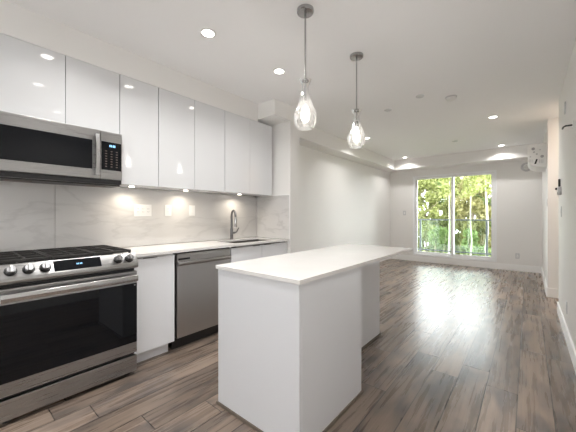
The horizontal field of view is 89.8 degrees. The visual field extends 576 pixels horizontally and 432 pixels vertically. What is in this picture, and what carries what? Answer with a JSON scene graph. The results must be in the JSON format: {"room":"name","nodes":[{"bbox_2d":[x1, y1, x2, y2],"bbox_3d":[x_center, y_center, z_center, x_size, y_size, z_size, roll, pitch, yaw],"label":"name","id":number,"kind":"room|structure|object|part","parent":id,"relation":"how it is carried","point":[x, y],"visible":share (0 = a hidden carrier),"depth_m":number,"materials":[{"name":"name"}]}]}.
{"room":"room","nodes":[
{"label":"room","id":0,"kind":"room"},
{"bbox_2d":[119,145,389,250],"bbox_3d":[-0.495,-0.105,4.311,0.230,2.700,10.700,0,0,40],"label":"wall","id":1,"kind":"structure","parent":0,"point":[343,201],"depth_m":6.05,"materials":[{"name":"white paint"}]},
{"bbox_2d":[0,181,54,251],"bbox_3d":[-2.238,0.025,2.096,0.015,0.583,0.865,0,0,40],"label":"backsplash slab","id":2,"kind":"structure","parent":1,"relation":"attached to","point":[27,210],"depth_m":2.29,"materials":[{"name":"grey stone"}]},
{"bbox_2d":[0,33,118,133],"bbox_3d":[-1.828,-0.955,2.315,0.330,0.533,0.760,0,0,40],"label":"upper cabinet","id":3,"kind":"object","parent":1,"relation":"attached to","point":[36,81],"visible":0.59,"depth_m":2.17,"materials":[{"name":"white laminate"}]},
{"bbox_3d":[-1.830,-0.955,2.069,0.020,0.533,0.377,0,0,40],"label":"door","id":4,"kind":"part","parent":3,"relation":"part of","materials":[{"name":"white paint"}]},
{"bbox_3d":[-1.587,-0.955,2.362,0.020,0.533,0.377,0,0,40],"label":"door","id":5,"kind":"part","parent":3,"relation":"part of","materials":[{"name":"white paint"}]},
{"bbox_2d":[0,111,121,187],"bbox_3d":[-1.784,-0.462,2.279,0.443,0.446,0.756,0,0,40],"label":"microwave oven","id":6,"kind":"object","parent":1,"relation":"attached to","point":[32,149],"visible":1,"depth_m":2.12,"materials":[{"name":"silver metal"}]},
{"bbox_3d":[-1.516,-0.483,2.297,0.052,0.324,0.027,0,0,40],"label":"handle","id":7,"kind":"part","parent":6,"relation":"part of","materials":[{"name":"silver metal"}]},
{"bbox_3d":[-1.480,-0.489,2.413,0.040,0.392,0.162,0,0,40],"label":"control panel","id":8,"kind":"part","parent":6,"relation":"part of","materials":[{"name":"silver metal"}]},
{"bbox_2d":[0,0,257,121],"bbox_3d":[-2.081,-1.340,2.029,0.345,0.230,4.863,0,0,40],"label":"soffit","id":9,"kind":"structure","parent":1,"relation":"attached to","point":[18,22],"depth_m":2.44,"materials":[{"name":"white paint"}]},
{"bbox_2d":[119,74,157,188],"bbox_3d":[-1.474,-0.746,2.740,0.330,0.951,0.338,0,0,40],"label":"upper cabinet","id":10,"kind":"object","parent":1,"relation":"attached to","point":[138,100],"visible":0.79,"depth_m":2.63,"materials":[{"name":"white laminate"}]},
{"bbox_2d":[55,185,255,247],"bbox_3d":[-1.213,0.025,3.329,0.015,0.583,2.336,0,0,40],"label":"backsplash slab","id":11,"kind":"structure","parent":1,"relation":"attached to","point":[84,216],"depth_m":2.97,"materials":[{"name":"grey stone"}]},
{"bbox_2d":[134,204,151,215],"bbox_3d":[-1.492,-0.047,2.974,0.008,0.122,0.175,0,0,40],"label":"switch plate","id":12,"kind":"object","parent":11,"relation":"attached to","point":[139,209],"visible":1,"depth_m":2.97,"materials":[{"name":"white plastic"}]},
{"bbox_2d":[165,205,170,215],"bbox_3d":[-1.320,-0.050,3.182,0.008,0.122,0.074,0,0,40],"label":"switch plate","id":13,"kind":"object","parent":11,"relation":"attached to","point":[167,207],"visible":1,"depth_m":3.18,"materials":[{"name":"white plastic"}]},
{"bbox_2d":[189,205,194,215],"bbox_3d":[-1.131,-0.052,3.409,0.008,0.122,0.076,0,0,40],"label":"switch plate","id":14,"kind":"object","parent":11,"relation":"attached to","point":[191,207],"visible":1,"depth_m":3.41,"materials":[{"name":"white plastic"}]},
{"bbox_2d":[144,88,224,192],"bbox_3d":[-1.114,-0.746,3.174,0.330,0.951,0.782,0,0,40],"label":"upper cabinet","id":15,"kind":"object","parent":1,"relation":"attached to","point":[191,133],"visible":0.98,"depth_m":3.03,"materials":[{"name":"white laminate"}]},
{"bbox_3d":[-1.121,-0.746,2.923,0.020,0.951,0.384,0,0,40],"label":"door","id":16,"kind":"part","parent":15,"relation":"part of","materials":[{"name":"white paint"}]},
{"bbox_3d":[-0.871,-0.746,3.224,0.020,0.951,0.392,0,0,40],"label":"door","id":17,"kind":"part","parent":15,"relation":"part of","materials":[{"name":"white paint"}]},
{"bbox_2d":[215,111,271,195],"bbox_3d":[-0.605,-0.746,3.787,0.330,0.951,0.804,0,0,40],"label":"upper cabinet","id":18,"kind":"object","parent":1,"relation":"attached to","point":[248,142],"visible":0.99,"depth_m":3.64,"materials":[{"name":"white laminate"}]},
{"bbox_3d":[-0.617,-0.746,3.530,0.020,0.951,0.391,0,0,40],"label":"door","id":19,"kind":"part","parent":18,"relation":"part of","materials":[{"name":"white paint"}]},
{"bbox_3d":[-0.360,-0.746,3.840,0.020,0.951,0.407,0,0,40],"label":"door","id":20,"kind":"part","parent":18,"relation":"part of","materials":[{"name":"white paint"}]},
{"bbox_2d":[258,98,540,172],"bbox_3d":[2.378,-1.330,5.087,3.300,0.250,5.535,0,0,40],"label":"soffit","id":21,"kind":"structure","parent":1,"relation":"attached to","point":[271,112],"depth_m":6.16,"materials":[{"name":"white paint"}]},
{"bbox_2d":[256,121,299,253],"bbox_3d":[-0.152,-0.004,4.121,0.640,2.498,0.203,0,0,40],"label":"wall","id":22,"kind":"structure","parent":0,"point":[285,135],"depth_m":3.93,"materials":[{"name":"white paint"}]},
{"bbox_2d":[257,195,288,238],"bbox_3d":[-0.218,0.025,4.032,0.614,0.583,0.014,0,0,40],"label":"backsplash slab","id":23,"kind":"structure","parent":22,"relation":"attached to","point":[272,211],"depth_m":4.01,"materials":[{"name":"grey stone"}]},
{"bbox_2d":[257,194,290,240],"bbox_3d":[-0.211,0.035,4.030,0.626,0.620,0.014,0,0,40],"label":"trim","id":24,"kind":"structure","parent":22,"relation":"attached to","point":[285,194],"depth_m":3.83,"materials":[{"name":"white paint"}]},
{"bbox_2d":[0,259,575,431],"bbox_3d":[1.436,1.305,2.707,5.250,0.120,10.700,0,0,40],"label":"floor","id":25,"kind":"structure","parent":0,"point":[458,348],"depth_m":2.24,"materials":[{"name":"brown wood"}]},
{"bbox_2d":[0,245,137,423],"bbox_3d":[-1.673,0.759,2.169,0.744,0.972,0.792,0,0,40],"label":"gas range","id":26,"kind":"object","parent":25,"relation":"on","point":[68,315],"visible":1,"depth_m":1.91,"materials":[{"name":"silver metal"}]},
{"bbox_3d":[-1.645,0.328,1.715,0.049,0.054,0.049,0,0,40],"label":"knob","id":27,"kind":"part","parent":26,"relation":"part of","materials":[{"name":"silver metal"}]},
{"bbox_3d":[-1.593,0.328,1.778,0.049,0.054,0.049,0,0,40],"label":"knob","id":28,"kind":"part","parent":26,"relation":"part of","materials":[{"name":"silver metal"}]},
{"bbox_3d":[-1.541,0.328,1.840,0.049,0.054,0.049,0,0,40],"label":"knob","id":29,"kind":"part","parent":26,"relation":"part of","materials":[{"name":"silver metal"}]},
{"bbox_2d":[1,253,121,264],"bbox_3d":[-1.723,0.326,2.207,0.620,0.047,0.778,0,0,40],"label":"cooktop","id":30,"kind":"object","parent":26,"relation":"in","point":[95,254],"depth_m":2.01,"materials":[{"name":"black metal"}]},
{"bbox_3d":[-1.446,1.152,1.977,0.036,0.122,0.778,0,0,40],"label":"storage drawer","id":31,"kind":"part","parent":26,"relation":"part of","materials":[{"name":"silver metal"}]},
{"bbox_3d":[-1.430,0.758,1.963,0.005,0.458,0.774,0,0,40],"label":"oven glass","id":32,"kind":"part","parent":26,"relation":"part of","materials":[{"name":"black glass"}]},
{"bbox_3d":[-1.410,0.483,1.947,0.054,0.051,0.754,0,0,40],"label":"oven handle","id":33,"kind":"part","parent":26,"relation":"part of","materials":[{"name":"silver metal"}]},
{"bbox_3d":[-1.454,0.356,1.987,0.071,0.118,0.792,0,0,40],"label":"control panel","id":34,"kind":"part","parent":26,"relation":"part of","materials":[{"name":"silver metal"}]},
{"bbox_3d":[-1.268,0.328,2.168,0.049,0.054,0.049,0,0,40],"label":"knob","id":35,"kind":"part","parent":26,"relation":"part of","materials":[{"name":"silver metal"}]},
{"bbox_3d":[-1.218,0.328,2.228,0.049,0.054,0.049,0,0,40],"label":"knob","id":36,"kind":"part","parent":26,"relation":"part of","materials":[{"name":"silver metal"}]},
{"bbox_2d":[134,253,173,362],"bbox_3d":[-1.369,0.795,2.665,0.588,0.899,0.368,0,0,40],"label":"base cabinet","id":37,"kind":"object","parent":25,"relation":"on","point":[155,283],"visible":0.63,"depth_m":2.49,"materials":[{"name":"white"}]},
{"bbox_2d":[171,247,230,349],"bbox_3d":[-1.030,0.796,3.048,0.601,0.898,0.642,0,0,40],"label":"dishwasher","id":38,"kind":"object","parent":25,"relation":"on","point":[195,272],"visible":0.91,"depth_m":2.80,"materials":[{"name":"silver metal"}]},
{"bbox_3d":[-0.808,0.450,2.865,0.026,0.041,0.605,0,0,40],"label":"handle","id":39,"kind":"part","parent":38,"relation":"part of","materials":[{"name":"silver metal"}]},
{"bbox_2d":[229,239,286,262],"bbox_3d":[-0.534,0.795,3.671,0.588,0.899,0.943,0,0,40],"label":"base cabinet","id":40,"kind":"object","parent":25,"relation":"on","point":[237,254],"visible":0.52,"depth_m":3.43,"materials":[{"name":"white laminate"}]},
{"bbox_2d":[123,237,288,256],"bbox_3d":[-0.852,0.331,3.272,0.608,0.023,1.965,0,0,40],"label":"countertop","id":41,"kind":"structure","parent":40,"relation":"on","point":[150,250],"depth_m":2.98,"materials":[{"name":"white stone"}]},
{"bbox_2d":[230,210,238,239],"bbox_3d":[-0.705,0.124,3.746,0.116,0.389,0.222,0,0,-1],"label":"kitchen faucet","id":42,"kind":"object","parent":41,"relation":"on","point":[232,211],"visible":1,"depth_m":3.77,"materials":[{"name":"silver metal"}]},
{"bbox_3d":[-0.700,0.099,3.719,0.029,0.339,0.178,0,0,-30],"label":"spout","id":43,"kind":"part","parent":42,"relation":"part of","materials":[{"name":"silver metal"}]},
{"bbox_2d":[227,239,279,247],"bbox_3d":[-0.504,0.444,3.662,0.407,0.202,0.742,0,0,40],"label":"sink","id":44,"kind":"object","parent":41,"relation":"in","point":[256,239],"visible":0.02,"depth_m":3.76,"materials":[{"name":"silver metal"}]},
{"bbox_3d":[-0.472,0.753,3.310,0.020,0.784,0.466,0,0,40],"label":"door","id":45,"kind":"part","parent":40,"relation":"part of","materials":[{"name":"white paint"}]},
{"bbox_3d":[-0.170,0.753,3.675,0.020,0.784,0.473,0,0,40],"label":"door","id":46,"kind":"part","parent":40,"relation":"part of","materials":[{"name":"white paint"}]},
{"bbox_2d":[216,261,380,431],"bbox_3d":[0.357,0.800,2.362,0.693,0.890,1.764,0,0,40],"label":"kitchen island","id":47,"kind":"object","parent":25,"relation":"on","point":[289,354],"visible":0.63,"depth_m":1.69,"materials":[{"name":"white wood"}]},
{"bbox_3d":[-0.195,0.794,1.698,0.674,0.878,0.020,0,0,40],"label":"panel","id":48,"kind":"part","parent":47,"relation":"part of","materials":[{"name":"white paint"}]},
{"bbox_3d":[0.357,1.236,2.362,0.693,0.018,1.764,0,0,40],"label":"shoe moulding","id":49,"kind":"part","parent":47,"relation":"part of","materials":[{"name":"wood"}]},
{"bbox_2d":[216,244,412,284],"bbox_3d":[0.384,0.342,2.396,0.699,0.024,1.856,0,0,40],"label":"island countertop","id":50,"kind":"structure","parent":47,"relation":"on","point":[302,267],"depth_m":2.01,"materials":[{"name":"white stone"}]},
{"bbox_3d":[0.285,0.794,1.763,0.020,0.878,0.692,0,0,40],"label":"panel","id":51,"kind":"part","parent":47,"relation":"part of","materials":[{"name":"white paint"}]},
{"bbox_3d":[0.615,0.794,2.611,0.020,0.878,1.032,0,0,40],"label":"seating panel","id":52,"kind":"part","parent":47,"relation":"part of","materials":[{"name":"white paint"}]},
{"bbox_2d":[6,0,575,159],"bbox_3d":[1.436,-1.515,2.707,5.250,0.120,10.700,0,0,40],"label":"ceiling","id":53,"kind":"structure","parent":0,"point":[508,60],"depth_m":2.59,"materials":[{"name":"white paint"}]},
{"bbox_2d":[200,28,216,37],"bbox_3d":[-0.639,-1.453,2.311,0.132,0.004,0.132,0,0,40],"label":"recessed light","id":54,"kind":"object","parent":53,"relation":"in","point":[206,32],"visible":1,"depth_m":2.31,"materials":[{"name":"white plastic"}]},
{"bbox_2d":[273,68,285,73],"bbox_3d":[-0.090,-1.453,2.922,0.132,0.004,0.132,0,0,40],"label":"recessed light","id":55,"kind":"object","parent":53,"relation":"in","point":[276,70],"visible":1,"depth_m":2.92,"materials":[{"name":"white"}]},
{"bbox_2d":[294,4,316,130],"bbox_3d":[0.123,-1.032,2.049,0.164,0.845,0.164,0,0,-32],"label":"pendant light","id":56,"kind":"object","parent":53,"relation":"hanging from","point":[304,11],"visible":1,"depth_m":2.03,"materials":[{"name":"clear glass"}]},
{"bbox_3d":[0.123,-1.190,2.049,0.013,0.479,0.013,0,0,40],"label":"rod","id":57,"kind":"part","parent":56,"relation":"part of","materials":[{"name":"silver metal"}]},
{"bbox_2d":[302,78,308,100],"bbox_3d":[0.123,-0.885,2.049,0.048,0.170,0.048,0,0,40],"label":"socket","id":58,"kind":"object","parent":56,"relation":"attached to","point":[305,97],"depth_m":2.03,"materials":[{"name":"silver metal"}]},
{"bbox_3d":[0.123,-0.783,2.049,0.164,0.347,0.164,0,0,40],"label":"lamp shade","id":59,"kind":"part","parent":56,"relation":"part of","materials":[{"name":"clear glass"}]},
{"bbox_3d":[0.123,-0.728,2.049,0.060,0.142,0.060,0,0,40],"label":"bulb","id":60,"kind":"part","parent":56,"relation":"part of","materials":[{"name":"white glass"}]},
{"bbox_2d":[347,52,365,148],"bbox_3d":[0.625,-1.032,2.634,0.164,0.845,0.164,0,0,-32],"label":"pendant light","id":61,"kind":"object","parent":53,"relation":"hanging from","point":[355,56],"visible":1,"depth_m":2.61,"materials":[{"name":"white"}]},
{"bbox_2d":[354,108,358,126],"bbox_3d":[0.625,-0.885,2.634,0.048,0.170,0.048,0,0,40],"label":"socket","id":62,"kind":"object","parent":61,"relation":"attached to","point":[356,110],"depth_m":2.62,"materials":[{"name":"silver metal"}]},
{"bbox_3d":[0.625,-1.190,2.634,0.013,0.479,0.013,0,0,40],"label":"rod","id":63,"kind":"part","parent":61,"relation":"part of","materials":[{"name":"silver metal"}]},
{"bbox_3d":[0.625,-0.783,2.634,0.164,0.347,0.164,0,0,40],"label":"lamp shade","id":64,"kind":"part","parent":61,"relation":"part of","materials":[{"name":"clear glass"}]},
{"bbox_3d":[0.625,-0.728,2.634,0.060,0.142,0.060,0,0,40],"label":"bulb","id":65,"kind":"part","parent":61,"relation":"part of","materials":[{"name":"white glass"}]},
{"bbox_2d":[445,95,456,101],"bbox_3d":[2.010,-1.433,3.564,0.132,0.045,0.132,0,0,40],"label":"smoke detector","id":66,"kind":"object","parent":53,"relation":"attached to","point":[449,98],"visible":1,"depth_m":3.53,"materials":[{"name":"grey plastic"}]},
{"bbox_2d":[390,160,541,266],"bbox_3d":[4.213,-0.105,7.257,3.250,2.700,0.150,0,0,40],"label":"wall","id":67,"kind":"structure","parent":0,"point":[519,192],"depth_m":6.55,"materials":[{"name":"white paint"}]},
{"bbox_2d":[413,170,496,261],"bbox_3d":[4.131,0.022,7.292,1.850,2.135,0.122,0,0,40],"label":"window","id":68,"kind":"structure","parent":67,"relation":"in","point":[493,258],"depth_m":7.24,"materials":[{"name":"white plastic"}]},
{"bbox_3d":[3.833,0.022,7.573,0.928,2.031,0.040,0,0,40],"label":"sash","id":69,"kind":"part","parent":68,"relation":"part of","materials":[{"name":"white plastic"}]},
{"bbox_3d":[4.450,0.022,6.996,0.878,2.031,0.040,0,0,40],"label":"sash","id":70,"kind":"part","parent":68,"relation":"part of","materials":[{"name":"white plastic"}]},
{"bbox_2d":[391,255,540,272],"bbox_3d":[4.161,1.175,7.194,3.250,0.140,0.014,0,0,40],"label":"baseboard","id":71,"kind":"structure","parent":67,"relation":"attached to","point":[534,269],"depth_m":6.96,"materials":[{"name":"white paint"}]},
{"bbox_2d":[515,253,519,258],"bbox_3d":[5.097,0.911,6.420,0.075,0.122,0.008,0,0,40],"label":"wall outlet","id":72,"kind":"object","parent":67,"relation":"attached to","point":[517,255],"visible":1,"depth_m":6.42,"materials":[{"name":"grey plastic"}]},
{"bbox_2d":[521,162,529,171],"bbox_3d":[5.204,-1.050,6.304,0.200,0.200,0.050,0,0,40],"label":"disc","id":73,"kind":"object","parent":67,"relation":"attached to","point":[524,167],"visible":0.71,"depth_m":6.32,"materials":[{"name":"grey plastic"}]},
{"bbox_2d":[542,118,558,288],"bbox_3d":[5.410,-0.105,4.769,1.770,2.700,2.450,0,0,40],"label":"wall","id":74,"kind":"structure","parent":0,"point":[550,199],"depth_m":4.37,"materials":[{"name":"white paint"}]},
{"bbox_2d":[528,143,546,171],"bbox_3d":[4.282,-0.965,4.980,0.232,0.379,0.766,0,0,40],"label":"air conditioner","id":75,"kind":"object","parent":74,"relation":"attached to","point":[537,153],"visible":1,"depth_m":4.70,"materials":[{"name":"white plastic"}]},
{"bbox_2d":[541,267,558,298],"bbox_3d":[5.290,1.175,4.753,1.634,0.140,2.300,0,0,40],"label":"baseboard","id":76,"kind":"structure","parent":74,"relation":"attached to","point":[550,292],"depth_m":4.37,"materials":[{"name":"white paint"}]},
{"bbox_2d":[559,38,575,349],"bbox_3d":[1.133,-0.105,0.801,0.120,2.700,7.380,0,0,40],"label":"wall","id":77,"kind":"structure","parent":0,"point":[567,136],"depth_m":2.72,"materials":[{"name":"white paint"}]},
{"bbox_2d":[555,179,561,194],"bbox_3d":[3.192,-0.328,3.413,0.050,0.185,0.130,0,0,40],"label":"handset","id":78,"kind":"object","parent":77,"relation":"attached to","point":[559,189],"visible":1,"depth_m":3.37,"materials":[{"name":"grey plastic"}]},
{"bbox_2d":[557,301,575,373],"bbox_3d":[1.180,1.175,0.868,0.134,0.140,7.244,0,0,40],"label":"baseboard","id":79,"kind":"structure","parent":77,"relation":"attached to","point":[569,342],"depth_m":2.72,"materials":[{"name":"white paint"}]},
{"bbox_2d":[562,120,573,129],"bbox_3d":[2.427,-0.772,2.508,0.068,0.045,0.160,0,0,40],"label":"wall hook","id":80,"kind":"object","parent":77,"relation":"attached to","point":[572,124],"visible":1,"depth_m":2.48,"materials":[{"name":"black plastic"}]},
{"bbox_3d":[4.551,1.230,7.906,2.400,0.130,1.260,0,0,40],"label":"floor","id":81,"kind":"structure","parent":0,"visible":0},
{"bbox_2d":[418,219,490,256],"bbox_3d":[4.877,0.642,8.299,2.340,1.045,0.060,0,0,40],"label":"balcony railing","id":82,"kind":"object","parent":81,"relation":"on","point":[420,220],"visible":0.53,"depth_m":8.26,"materials":[{"name":"grey metal"}]},
{"bbox_3d":[4.100,0.601,8.944,0.050,0.879,0.050,0,0,40],"label":"post","id":83,"kind":"part","parent":82,"relation":"part of","materials":[{"name":"grey metal"}]},
{"bbox_3d":[4.877,0.140,8.299,2.340,0.040,0.060,0,0,40],"label":"rail","id":84,"kind":"part","parent":82,"relation":"part of","materials":[{"name":"grey metal"}]},
{"bbox_3d":[4.877,1.060,8.299,2.340,0.040,0.030,0,0,40],"label":"rail","id":85,"kind":"part","parent":82,"relation":"part of","materials":[{"name":"grey metal"}]},
{"bbox_3d":[5.408,0.601,7.858,0.050,0.879,0.050,0,0,40],"label":"post","id":86,"kind":"part","parent":82,"relation":"part of","materials":[{"name":"grey metal"}]},
{"label":"outside","id":87,"kind":"structure","parent":0,"visible":0},
{"bbox_3d":[18.578,6.295,30.197,70.000,0.100,49.800,0,0,40],"label":"ground","id":88,"kind":"structure","parent":87,"visible":0},
{"bbox_2d":[418,178,445,251],"bbox_3d":[12.106,1.135,25.090,2.780,10.231,2.983,0,0,40],"label":"tree","id":89,"kind":"object","parent":88,"relation":"on","point":[432,197],"visible":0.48,"depth_m":24.55,"materials":[{"name":"green plant"}]},
{"bbox_2d":[429,178,446,234],"bbox_3d":[16.486,0.541,31.406,2.909,11.416,2.945,0,0,-11],"label":"tree","id":90,"kind":"object","parent":88,"relation":"on","point":[439,183],"visible":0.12,"depth_m":30.77,"materials":[{"name":"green plant"}]},
{"bbox_2d":[427,226,450,252],"bbox_3d":[11.384,3.536,21.914,1.586,5.424,2.016,0,0,-14],"label":"shrub","id":91,"kind":"object","parent":88,"relation":"on","point":[434,238],"visible":0.52,"depth_m":21.70,"materials":[{"name":"green plant"}]},
{"bbox_2d":[438,177,460,252],"bbox_3d":[10.824,1.462,19.571,1.201,9.569,1.257,0,0,1],"label":"birch tree","id":92,"kind":"object","parent":88,"relation":"on","point":[444,185],"visible":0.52,"depth_m":19.49,"materials":[{"name":"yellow plant"}]},
{"bbox_2d":[436,177,465,253],"bbox_3d":[15.128,0.829,27.170,2.865,10.849,2.857,0,0,-42],"label":"tree","id":93,"kind":"object","parent":88,"relation":"on","point":[444,207],"visible":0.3,"depth_m":26.84,"materials":[{"name":"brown plant"}]},
{"bbox_2d":[460,175,482,254],"bbox_3d":[12.094,1.484,19.083,1.332,9.530,1.340,0,0,40],"label":"birch tree","id":94,"kind":"object","parent":88,"relation":"on","point":[475,178],"visible":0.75,"depth_m":19.04,"materials":[{"name":"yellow plant"}]},
{"bbox_2d":[455,175,490,253],"bbox_3d":[14.757,1.129,22.916,2.756,10.239,2.874,0,0,-36],"label":"tree","id":95,"kind":"object","parent":88,"relation":"on","point":[477,206],"visible":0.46,"depth_m":22.46,"materials":[{"name":"green plant"}]},
{"bbox_2d":[460,228,490,256],"bbox_3d":[13.295,3.565,20.419,2.119,5.367,1.677,0,0,40],"label":"shrub","id":96,"kind":"object","parent":88,"relation":"on","point":[466,243],"visible":0.34,"depth_m":20.39,"materials":[{"name":"green plant"}]},
{"bbox_2d":[466,194,489,218],"bbox_3d":[19.048,0.562,29.251,2.756,11.374,2.822,0,0,4],"label":"tree","id":97,"kind":"object","parent":88,"relation":"on","point":[476,194],"visible":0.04,"depth_m":28.44,"materials":[{"name":"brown plant"}]},
{"bbox_2d":[473,174,490,255],"bbox_3d":[10.866,1.666,15.728,1.334,9.162,1.290,0,0,40],"label":"birch tree","id":98,"kind":"object","parent":88,"relation":"on","point":[486,187],"visible":0.44,"depth_m":15.71,"materials":[{"name":"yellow plant"}]},
{"bbox_2d":[480,194,490,233],"bbox_3d":[17.868,0.906,25.094,2.860,10.687,2.977,0,0,-21],"label":"tree","id":99,"kind":"object","parent":88,"relation":"on","point":[488,198],"visible":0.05,"depth_m":24.64,"materials":[{"name":"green plant"}]}
]}

